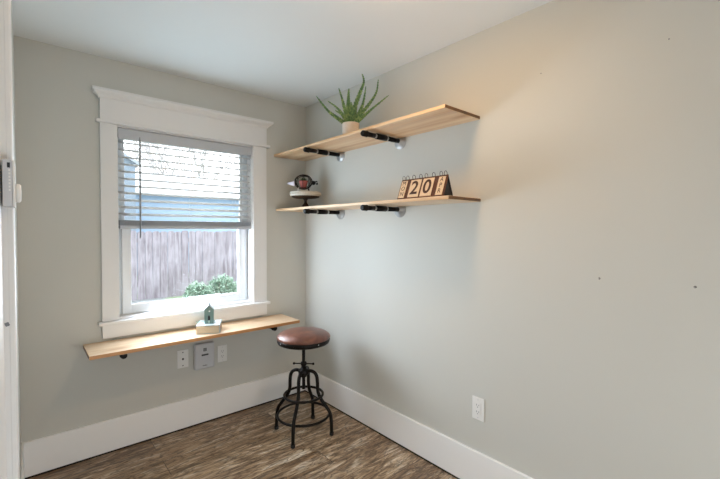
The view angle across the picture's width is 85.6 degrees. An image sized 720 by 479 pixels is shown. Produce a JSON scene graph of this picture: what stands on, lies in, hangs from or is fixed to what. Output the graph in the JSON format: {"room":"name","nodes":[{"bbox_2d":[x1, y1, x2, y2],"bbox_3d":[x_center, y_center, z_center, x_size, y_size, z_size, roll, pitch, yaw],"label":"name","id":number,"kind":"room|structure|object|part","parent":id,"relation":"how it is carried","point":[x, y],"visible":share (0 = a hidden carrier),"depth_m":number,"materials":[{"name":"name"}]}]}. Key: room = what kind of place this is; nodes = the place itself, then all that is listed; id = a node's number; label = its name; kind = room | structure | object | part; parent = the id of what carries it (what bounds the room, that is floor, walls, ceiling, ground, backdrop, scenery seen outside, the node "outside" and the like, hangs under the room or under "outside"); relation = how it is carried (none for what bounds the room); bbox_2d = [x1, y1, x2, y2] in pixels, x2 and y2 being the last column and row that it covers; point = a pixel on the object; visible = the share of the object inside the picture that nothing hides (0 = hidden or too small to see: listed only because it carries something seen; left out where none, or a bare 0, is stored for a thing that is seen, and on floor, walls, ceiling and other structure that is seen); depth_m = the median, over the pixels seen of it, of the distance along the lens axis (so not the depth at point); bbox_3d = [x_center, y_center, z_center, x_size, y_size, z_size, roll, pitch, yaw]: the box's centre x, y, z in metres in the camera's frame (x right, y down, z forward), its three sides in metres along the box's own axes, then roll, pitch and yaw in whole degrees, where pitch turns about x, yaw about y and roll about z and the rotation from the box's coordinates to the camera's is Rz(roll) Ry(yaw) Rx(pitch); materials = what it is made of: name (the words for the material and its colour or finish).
{"room":"office","nodes":[
{"label":"office","id":0,"kind":"room"},
{"bbox_2d":[11,0,20,478],"bbox_3d":[-0.524,0.160,0.462,0.140,2.440,4.300,-1,2,-41],"label":"wall","id":1,"kind":"structure","parent":0,"point":[11,0],"depth_m":1.85,"materials":[{"name":"grey paint"}]},
{"bbox_2d":[0,151,6,478],"bbox_3d":[-0.351,0.353,0.329,0.043,2.046,1.242,-1,2,-41],"label":"door","id":2,"kind":"structure","parent":1,"relation":"in","point":[3,470],"depth_m":0.74,"materials":[{"name":"white paint"}]},
{"bbox_2d":[0,0,19,478],"bbox_3d":[-0.378,0.303,0.334,0.112,2.160,1.490,-1,2,-41],"label":"trim","id":3,"kind":"structure","parent":1,"relation":"attached to","point":[6,87],"depth_m":0.81,"materials":[{"name":"white paint"}]},
{"bbox_2d":[2,159,21,207],"bbox_3d":[-0.712,-0.112,0.796,0.028,0.094,0.065,-1,2,-41],"label":"wall control","id":4,"kind":"object","parent":1,"relation":"attached to","point":[11,191],"visible":1,"depth_m":0.77,"materials":[{"name":"grey plastic"}]},
{"bbox_3d":[-0.711,-0.112,0.798,0.005,0.094,0.063,-1,2,-41],"label":"plate","id":5,"kind":"part","parent":4,"relation":"part of","materials":[{"name":"white plastic"}]},
{"bbox_3d":[-0.705,-0.095,0.803,0.010,0.039,0.039,-1,2,-41],"label":"round knob","id":6,"kind":"part","parent":4,"relation":"part of","materials":[{"name":"white plastic"}]},
{"bbox_2d":[21,444,24,478],"bbox_3d":[-1.413,1.242,1.628,0.013,0.196,1.384,-1,2,-41],"label":"baseboard","id":7,"kind":"structure","parent":1,"relation":"attached to","point":[22,445],"depth_m":2.00,"materials":[{"name":"white wood"}]},
{"bbox_2d":[14,35,304,442],"bbox_3d":[-1.220,0.101,2.795,2.142,2.440,0.140,-1,2,-41],"label":"wall","id":8,"kind":"structure","parent":0,"point":[57,133],"depth_m":2.33,"materials":[{"name":"grey paint"}]},
{"bbox_2d":[112,338,127,358],"bbox_3d":[-1.448,0.672,2.346,0.100,0.100,0.262,-1,2,-41],"label":"bracket","id":9,"kind":"object","parent":8,"relation":"attached to","point":[123,356],"visible":0.16,"depth_m":2.25,"materials":[{"name":"metal"}]},
{"bbox_2d":[91,85,273,338],"bbox_3d":[-1.195,-0.158,2.767,1.182,1.521,0.202,-1,2,-41],"label":"window","id":10,"kind":"structure","parent":8,"relation":"in","point":[117,109],"depth_m":2.62,"materials":[{"name":"white paint"}]},
{"bbox_3d":[-1.252,-0.392,2.813,0.858,0.604,0.026,-1,2,-41],"label":"sash","id":11,"kind":"part","parent":10,"relation":"part of","materials":[{"name":"white plastic"}]},
{"bbox_3d":[-1.251,-0.114,2.817,0.892,1.193,0.053,-1,2,-41],"label":"frame","id":12,"kind":"part","parent":10,"relation":"part of","materials":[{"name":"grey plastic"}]},
{"bbox_3d":[-1.147,-0.892,2.697,1.182,0.050,0.062,-1,2,-41],"label":"crown moulding","id":13,"kind":"part","parent":10,"relation":"part of","materials":[{"name":"white paint"}]},
{"bbox_3d":[-1.232,0.176,2.801,0.838,0.611,0.032,-1,2,-41],"label":"sash","id":14,"kind":"part","parent":10,"relation":"part of","materials":[{"name":"white plastic"}]},
{"bbox_2d":[117,128,250,237],"bbox_3d":[-1.192,-0.360,2.744,0.888,0.695,0.078,-1,2,-41],"label":"window blind","id":15,"kind":"object","parent":10,"relation":"attached to","point":[122,133],"visible":0.9,"depth_m":2.69,"materials":[{"name":"white plastic"}]},
{"bbox_3d":[-1.439,-0.371,2.545,0.002,0.558,0.056,-1,2,-41],"label":"ladder cord","id":16,"kind":"part","parent":15,"relation":"part of","materials":[{"name":"white fabric"}]},
{"bbox_3d":[-1.200,-0.085,2.759,0.878,0.021,0.052,-1,2,-41],"label":"rail","id":17,"kind":"part","parent":15,"relation":"part of","materials":[{"name":"white plastic"}]},
{"bbox_3d":[-1.199,-0.375,2.752,0.002,0.558,0.056,-1,2,-41],"label":"ladder cord","id":18,"kind":"part","parent":15,"relation":"part of","materials":[{"name":"white fabric"}]},
{"bbox_3d":[-0.959,-0.379,2.959,0.002,0.558,0.056,-1,2,-41],"label":"ladder cord","id":19,"kind":"part","parent":15,"relation":"part of","materials":[{"name":"white fabric"}]},
{"bbox_3d":[-1.190,0.501,2.774,1.143,0.035,0.145,-1,2,-41],"label":"sill","id":20,"kind":"part","parent":10,"relation":"part of","materials":[{"name":"white paint"}]},
{"bbox_2d":[177,349,187,368],"bbox_3d":[-1.230,0.831,2.702,0.074,0.124,0.016,-1,2,-41],"label":"jack plate","id":21,"kind":"object","parent":8,"relation":"attached to","point":[182,355],"visible":1,"depth_m":2.70,"materials":[{"name":"white plastic"}]},
{"bbox_2d":[83,314,299,359],"bbox_3d":[-1.062,0.636,2.661,1.337,0.022,0.290,-1,2,-41],"label":"desk","id":22,"kind":"object","parent":8,"relation":"attached to","point":[104,349],"visible":0.9,"depth_m":2.49,"materials":[{"name":"brown wood"}]},
{"bbox_2d":[196,320,221,334],"bbox_3d":[-1.029,0.597,2.655,0.148,0.057,0.160,0,1,-14],"label":"book","id":23,"kind":"object","parent":22,"relation":"on","point":[201,328],"visible":0.97,"depth_m":2.59,"materials":[{"name":"white paper"}]},
{"bbox_2d":[204,303,213,323],"bbox_3d":[-1.028,0.501,2.651,0.060,0.135,0.055,0,1,-17],"label":"house ornament","id":24,"kind":"object","parent":23,"relation":"on","point":[209,310],"visible":1,"depth_m":2.63,"materials":[{"name":"green wood"}]},
{"bbox_2d":[194,341,213,369],"bbox_3d":[-1.117,0.832,2.787,0.140,0.184,0.037,-1,2,-41],"label":"box","id":25,"kind":"object","parent":8,"relation":"attached to","point":[203,352],"visible":1,"depth_m":2.77,"materials":[{"name":"grey plastic"}]},
{"bbox_2d":[217,344,226,361],"bbox_3d":[-1.022,0.847,2.887,0.072,0.122,0.009,-1,2,-41],"label":"wall outlet","id":26,"kind":"object","parent":8,"relation":"attached to","point":[221,350],"visible":1,"depth_m":2.88,"materials":[{"name":"white plastic"}]},
{"bbox_2d":[220,349,224,358],"bbox_3d":[-1.021,0.847,2.885,0.034,0.068,0.003,-1,2,-41],"label":"receptacle","id":27,"kind":"object","parent":26,"relation":"attached to","point":[222,351],"depth_m":2.88,"materials":[{"name":"white plastic"}]},
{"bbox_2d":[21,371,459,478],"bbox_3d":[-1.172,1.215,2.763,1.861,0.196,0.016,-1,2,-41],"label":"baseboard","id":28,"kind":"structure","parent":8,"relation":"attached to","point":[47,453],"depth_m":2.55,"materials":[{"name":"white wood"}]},
{"bbox_2d":[29,391,456,478],"bbox_3d":[0.229,1.426,1.147,2.142,0.120,4.580,-1,2,-41],"label":"floor","id":29,"kind":"structure","parent":0,"point":[246,444],"depth_m":2.41,"materials":[{"name":"brown wood"}]},
{"bbox_2d":[274,327,333,448],"bbox_3d":[-0.388,0.973,2.675,0.369,0.708,0.368,-1,2,-41],"label":"bar stool","id":30,"kind":"object","parent":29,"relation":"on","point":[296,338],"visible":1,"depth_m":2.60,"materials":[{"name":"black metal"}]},
{"bbox_3d":[-0.496,1.104,2.700,0.203,0.435,0.022,0,1,11],"label":"leg","id":31,"kind":"part","parent":30,"relation":"part of","materials":[{"name":"brown metal"}]},
{"bbox_3d":[-0.410,1.108,2.570,0.022,0.435,0.203,0,1,11],"label":"leg","id":32,"kind":"part","parent":30,"relation":"part of","materials":[{"name":"brown metal"}]},
{"bbox_3d":[-0.387,0.863,2.672,0.024,0.327,0.024,-1,2,-41],"label":"screw post","id":33,"kind":"part","parent":30,"relation":"part of","materials":[{"name":"brown metal"}]},
{"bbox_3d":[-0.387,0.852,2.671,0.147,0.026,0.042,0,1,-10],"label":"locking handle","id":34,"kind":"part","parent":30,"relation":"part of","materials":[{"name":"brown metal"}]},
{"bbox_3d":[-0.366,1.103,2.785,0.022,0.435,0.203,0,1,11],"label":"leg","id":35,"kind":"part","parent":30,"relation":"part of","materials":[{"name":"brown metal"}]},
{"bbox_3d":[-0.281,1.106,2.656,0.203,0.435,0.022,0,1,11],"label":"leg","id":36,"kind":"part","parent":30,"relation":"part of","materials":[{"name":"brown metal"}]},
{"bbox_2d":[12,0,552,106],"bbox_3d":[0.237,-1.133,1.085,2.142,0.120,4.580,-1,2,-41],"label":"ceiling","id":37,"kind":"structure","parent":0,"point":[295,52],"depth_m":2.08,"materials":[{"name":"white paint"}]},
{"bbox_2d":[305,0,719,478],"bbox_3d":[0.990,0.133,1.771,0.140,2.440,4.300,-1,2,-41],"label":"wall","id":38,"kind":"structure","parent":0,"point":[604,162],"depth_m":1.80,"materials":[{"name":"grey paint"}]},
{"bbox_2d":[303,147,344,161],"bbox_3d":[-0.269,-0.639,2.853,0.328,0.100,0.100,-1,2,-41],"label":"bracket","id":39,"kind":"object","parent":38,"relation":"attached to","point":[340,156],"visible":0.91,"depth_m":2.85,"materials":[{"name":"metal"}]},
{"bbox_2d":[303,209,344,218],"bbox_3d":[-0.271,-0.203,2.864,0.328,0.100,0.100,-1,2,-41],"label":"bracket","id":40,"kind":"object","parent":38,"relation":"attached to","point":[340,214],"visible":0.94,"depth_m":2.86,"materials":[{"name":"metal"}]},
{"bbox_2d":[274,104,479,160],"bbox_3d":[-0.029,-0.659,2.596,0.302,0.018,1.683,-1,2,-41],"label":"wall shelf","id":41,"kind":"object","parent":38,"relation":"attached to","point":[442,116],"visible":1,"depth_m":2.29,"materials":[{"name":"brown wood"}]},
{"bbox_2d":[316,74,388,133],"bbox_3d":[-0.053,-0.894,2.587,0.474,0.450,0.169,0,1,-2],"label":"potted plant","id":42,"kind":"object","parent":41,"relation":"on","point":[351,119],"visible":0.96,"depth_m":2.56,"materials":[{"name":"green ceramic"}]},
{"bbox_3d":[-0.061,-0.719,2.587,0.115,0.101,0.115,-1,2,-41],"label":"pot","id":43,"kind":"part","parent":42,"relation":"part of","materials":[{"name":"beige ceramic"}]},
{"bbox_2d":[276,195,480,211],"bbox_3d":[-0.021,-0.224,2.609,0.283,0.018,1.693,-1,2,-41],"label":"wall shelf","id":44,"kind":"object","parent":38,"relation":"attached to","point":[447,199],"visible":0.78,"depth_m":2.22,"materials":[{"name":"brown wood"}]},
{"bbox_2d":[289,191,320,206],"bbox_3d":[-0.430,-0.310,3.067,0.251,0.129,0.251,-1,2,-41],"label":"cake stand","id":45,"kind":"object","parent":44,"relation":"on","point":[305,195],"visible":0.98,"depth_m":2.99,"materials":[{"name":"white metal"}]},
{"bbox_2d":[287,174,317,190],"bbox_3d":[-0.451,-0.443,3.060,0.242,0.140,0.086,0,1,0],"label":"figurine","id":46,"kind":"object","parent":45,"relation":"on","point":[303,182],"visible":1,"depth_m":3.05,"materials":[{"name":"black metal"}]},
{"bbox_3d":[-0.446,-0.432,3.060,0.071,0.057,0.071,0,1,0],"label":"red pot","id":47,"kind":"part","parent":46,"relation":"part of","materials":[{"name":"ceramic"}]},
{"bbox_3d":[-0.430,-0.357,3.066,0.251,0.011,0.251,-1,2,-41],"label":"bead trim","id":48,"kind":"part","parent":45,"relation":"part of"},
{"bbox_3d":[-0.430,-0.340,3.067,0.222,0.038,0.222,-1,2,-41],"label":"dish","id":49,"kind":"part","parent":45,"relation":"part of","materials":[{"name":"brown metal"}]},
{"bbox_2d":[397,171,452,198],"bbox_3d":[0.340,-0.284,2.067,0.086,0.133,0.315,-1,2,-41],"label":"calendar","id":50,"kind":"object","parent":44,"relation":"on","point":[440,185],"visible":0.98,"depth_m":2.03,"materials":[{"name":"brown wood"}]},
{"bbox_3d":[0.356,-0.271,2.081,0.044,0.107,0.315,-1,2,-41],"label":"panel","id":51,"kind":"part","parent":50,"relation":"part of","materials":[{"name":"black wood"}]},
{"bbox_2d":[360,130,405,148],"bbox_3d":[0.136,-0.626,2.385,0.328,0.100,0.100,-1,2,-41],"label":"bracket","id":52,"kind":"object","parent":38,"relation":"attached to","point":[400,143],"visible":0.94,"depth_m":2.39,"materials":[{"name":"metal"}]},
{"bbox_2d":[360,205,405,216],"bbox_3d":[0.135,-0.190,2.395,0.328,0.100,0.100,-1,2,-41],"label":"bracket","id":53,"kind":"object","parent":38,"relation":"attached to","point":[399,211],"visible":0.96,"depth_m":2.40,"materials":[{"name":"metal"}]},
{"bbox_2d":[305,373,533,478],"bbox_3d":[0.932,1.247,1.741,0.016,0.196,4.284,-1,2,-41],"label":"baseboard","id":54,"kind":"structure","parent":38,"relation":"attached to","point":[458,459],"depth_m":2.41,"materials":[{"name":"white wood"}]},
{"bbox_2d":[472,395,483,421],"bbox_3d":[0.633,0.907,2.085,0.009,0.122,0.072,-1,2,-41],"label":"wall outlet","id":55,"kind":"object","parent":38,"relation":"attached to","point":[477,403],"visible":1,"depth_m":2.08,"materials":[{"name":"white plastic"}]},
{"bbox_2d":[475,402,480,415],"bbox_3d":[0.631,0.907,2.084,0.003,0.068,0.034,-1,2,-41],"label":"receptacle","id":56,"kind":"object","parent":55,"relation":"attached to","point":[477,404],"depth_m":2.08,"materials":[{"name":"white plastic"}]},
{"label":"outside","id":57,"kind":"structure","parent":0,"visible":0},
{"bbox_2d":[132,276,236,303],"bbox_3d":[-8.829,1.193,16.094,28.000,0.200,29.840,-1,2,-41],"label":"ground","id":58,"kind":"structure","parent":57,"point":[145,300],"depth_m":8.51,"materials":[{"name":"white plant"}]},
{"bbox_2d":[124,153,141,230],"bbox_3d":[-7.074,-0.676,10.511,1.760,3.820,1.740,-1,2,-41],"label":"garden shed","id":59,"kind":"object","parent":58,"relation":"on","point":[127,161],"visible":0.11,"depth_m":10.32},
{"bbox_2d":[124,140,190,174],"bbox_3d":[-10.222,-2.753,18.960,4.363,7.548,5.715,0,1,1],"label":"bare tree","id":60,"kind":"object","parent":58,"relation":"on","point":[145,149],"visible":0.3,"depth_m":19.34,"materials":[{"name":"grey plant"}]},
{"bbox_2d":[131,230,236,300],"bbox_3d":[-3.146,0.524,9.582,14.094,1.492,0.134,-1,2,-41],"label":"fence","id":61,"kind":"object","parent":58,"relation":"on","point":[161,267],"visible":0.17,"depth_m":8.69,"materials":[{"name":"grey wood"}]},
{"bbox_2d":[135,174,238,275],"bbox_3d":[-7.170,-0.746,16.048,12.100,3.690,5.900,-1,2,-41],"label":"house","id":62,"kind":"structure","parent":58,"relation":"on","point":[143,176],"depth_m":13.82,"materials":[{"name":"wood"}]},
{"bbox_2d":[181,280,214,298],"bbox_3d":[-3.191,1.062,7.608,0.671,0.520,0.640,-1,2,-41],"label":"shrub","id":63,"kind":"object","parent":58,"relation":"on","point":[199,290],"visible":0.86,"depth_m":7.50,"materials":[{"name":"green plant"}]},
{"bbox_2d":[161,146,238,178],"bbox_3d":[-10.040,-4.239,27.700,8.961,10.146,6.639,-1,2,-34],"label":"bare tree","id":64,"kind":"object","parent":58,"relation":"on","point":[204,156],"visible":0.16,"depth_m":26.09,"materials":[{"name":"grey plant"}]},
{"bbox_2d":[206,273,236,294],"bbox_3d":[-2.931,1.010,8.244,0.731,0.597,0.725,-1,2,-41],"label":"shrub","id":65,"kind":"object","parent":58,"relation":"on","point":[228,286],"visible":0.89,"depth_m":8.15,"materials":[{"name":"green plant"}]}
]}

